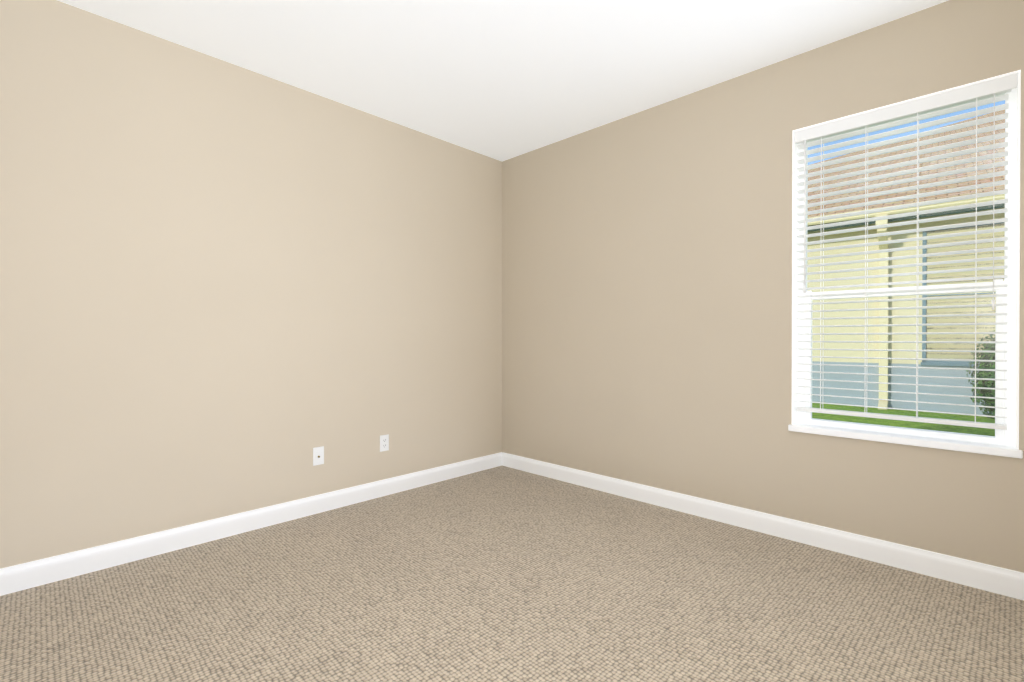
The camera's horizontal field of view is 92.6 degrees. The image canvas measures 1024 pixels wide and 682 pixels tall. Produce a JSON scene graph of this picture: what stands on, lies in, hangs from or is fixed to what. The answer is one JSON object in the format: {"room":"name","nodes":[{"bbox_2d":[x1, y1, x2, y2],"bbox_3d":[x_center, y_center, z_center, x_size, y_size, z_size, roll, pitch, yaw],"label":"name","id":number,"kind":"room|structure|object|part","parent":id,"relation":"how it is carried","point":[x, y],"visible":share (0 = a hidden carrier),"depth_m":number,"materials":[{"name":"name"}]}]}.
{"room":"empty bedroom","nodes":[
{"label":"empty bedroom","id":0,"kind":"room"},
{"bbox_2d":[0,0,501,568],"bbox_3d":[-1.331,-0.239,3.228,0.200,2.700,3.750,0,0,44],"label":"wall","id":1,"kind":"structure","parent":0,"point":[226,288],"depth_m":2.72,"materials":[{"name":"paint"}]},
{"bbox_2d":[0,452,502,595],"bbox_3d":[-1.254,1.054,3.159,0.015,0.115,3.350,0,0,44],"label":"baseboard","id":2,"kind":"structure","parent":1,"relation":"attached to","point":[24,576],"depth_m":2.71,"materials":[{"name":"white wood"}]},
{"bbox_2d":[313,446,323,465],"bbox_3d":[-1.249,0.744,3.162,0.017,0.115,0.070,0,0,44],"label":"outlet","id":3,"kind":"object","parent":1,"relation":"attached to","point":[318,455],"visible":1,"depth_m":3.16,"materials":[{"name":"white plastic"}]},
{"bbox_2d":[380,434,388,451],"bbox_3d":[-0.916,0.732,3.509,0.008,0.115,0.070,0,0,44],"label":"duplex electrical outlet","id":4,"kind":"object","parent":1,"relation":"attached to","point":[384,442],"visible":1,"depth_m":3.51,"materials":[{"name":"white plastic"}]},
{"bbox_2d":[57,0,948,160],"bbox_3d":[-0.008,-1.643,1.927,3.900,0.120,3.750,0,0,44],"label":"ceiling","id":5,"kind":"structure","parent":0,"point":[501,80],"depth_m":2.64,"materials":[{"name":"white paint"}]},
{"bbox_2d":[0,466,1023,681],"bbox_3d":[-0.008,1.167,1.942,3.900,0.100,3.750,0,0,44],"label":"floor","id":6,"kind":"structure","parent":0,"point":[501,574],"depth_m":2.06,"materials":[{"name":"beige carpet"}]},
{"bbox_2d":[502,0,1023,572],"bbox_3d":[1.304,-0.239,3.134,3.700,2.700,0.200,0,0,44],"label":"wall","id":7,"kind":"structure","parent":0,"point":[646,296],"depth_m":3.02,"materials":[{"name":"paint"}]},
{"bbox_2d":[502,452,1023,599],"bbox_3d":[1.163,1.054,3.128,3.485,0.115,0.015,0,0,44],"label":"baseboard","id":8,"kind":"structure","parent":7,"relation":"attached to","point":[993,579],"depth_m":2.68,"materials":[{"name":"white wood"}]},
{"bbox_2d":[788,70,1022,458],"bbox_3d":[1.922,-0.336,2.467,0.909,1.680,0.159,0,0,44],"label":"window","id":9,"kind":"structure","parent":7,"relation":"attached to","point":[1004,440],"depth_m":2.40,"materials":[{"name":"white plastic"}]},
{"bbox_3d":[1.882,-0.627,2.440,0.756,0.973,0.014,0,0,44],"label":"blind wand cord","id":10,"kind":"part","parent":9,"relation":"part of","materials":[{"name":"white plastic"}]},
{"bbox_3d":[1.905,0.383,2.468,0.833,0.020,0.052,0,0,44],"label":"blind rail","id":11,"kind":"part","parent":9,"relation":"part of","materials":[{"name":"white plastic"}]},
{"bbox_3d":[1.904,0.487,2.454,0.909,0.035,0.109,0,0,44],"label":"window sill","id":12,"kind":"part","parent":9,"relation":"part of","materials":[{"name":"white wood"}]},
{"label":"outside","id":13,"kind":"structure","parent":0,"visible":0},
{"bbox_2d":[812,403,994,435],"bbox_3d":[19.302,1.491,17.048,70.000,0.300,44.750,0,0,44],"label":"lawn","id":14,"kind":"structure","parent":13,"point":[914,424],"depth_m":8.72,"materials":[{"name":"green plant"}]},
{"bbox_2d":[812,361,994,414],"bbox_3d":[6.605,1.011,11.143,21.000,1.120,0.312,0,0,41],"label":"wall","id":15,"kind":"structure","parent":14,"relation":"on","point":[925,389],"depth_m":9.86,"materials":[{"name":"grey"}]},
{"bbox_2d":[807,207,1004,363],"bbox_3d":[6.609,-1.019,11.137,21.000,2.980,0.300,0,0,41],"label":"facade","id":16,"kind":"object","parent":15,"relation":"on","point":[900,354],"depth_m":10.15,"materials":[{"name":"beige paint"}]},
{"bbox_2d":[876,214,888,409],"bbox_3d":[7.434,-0.511,9.805,0.190,3.904,0.680,0,0,41],"label":"downspout","id":17,"kind":"object","parent":16,"relation":"attached to","point":[884,387],"depth_m":9.93,"materials":[{"name":"beige"}]},
{"bbox_2d":[808,110,1004,217],"bbox_3d":[16.868,-7.079,22.812,21.000,12.719,32.670,0,0,41],"label":"shingles","id":18,"kind":"object","parent":16,"relation":"on","point":[962,184],"depth_m":12.61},
{"bbox_2d":[808,203,1004,231],"bbox_3d":[6.172,-2.479,10.631,21.000,0.275,0.025,0,0,41],"label":"fascia","id":19,"kind":"object","parent":18,"relation":"attached to","point":[1002,205],"depth_m":9.18,"materials":[{"name":"green"}]},
{"bbox_2d":[808,194,1004,225],"bbox_3d":[6.123,-2.537,10.574,21.000,0.150,0.125,0,0,41],"label":"gutter","id":20,"kind":"object","parent":19,"relation":"attached to","point":[953,203],"depth_m":9.31,"materials":[{"name":"beige"}]},
{"bbox_2d":[921,222,1004,366],"bbox_3d":[8.828,-0.859,8.966,2.040,2.680,0.080,0,0,41],"label":"window","id":21,"kind":"structure","parent":16,"relation":"attached to","point":[941,363],"depth_m":9.42,"materials":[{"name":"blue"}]},
{"bbox_2d":[927,226,1004,358],"bbox_3d":[8.824,-0.879,8.962,1.860,2.422,0.049,0,0,41],"label":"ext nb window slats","id":22,"kind":"structure","parent":21,"relation":"attached to","point":[997,244],"depth_m":9.25,"materials":[{"name":"beige"}]},
{"bbox_2d":[966,330,994,418],"bbox_3d":[8.453,0.597,8.480,0.855,1.615,0.778,0,0,41],"label":"shrub","id":23,"kind":"object","parent":14,"relation":"on","point":[987,375],"depth_m":8.50,"materials":[{"name":"green plant"}]}
]}

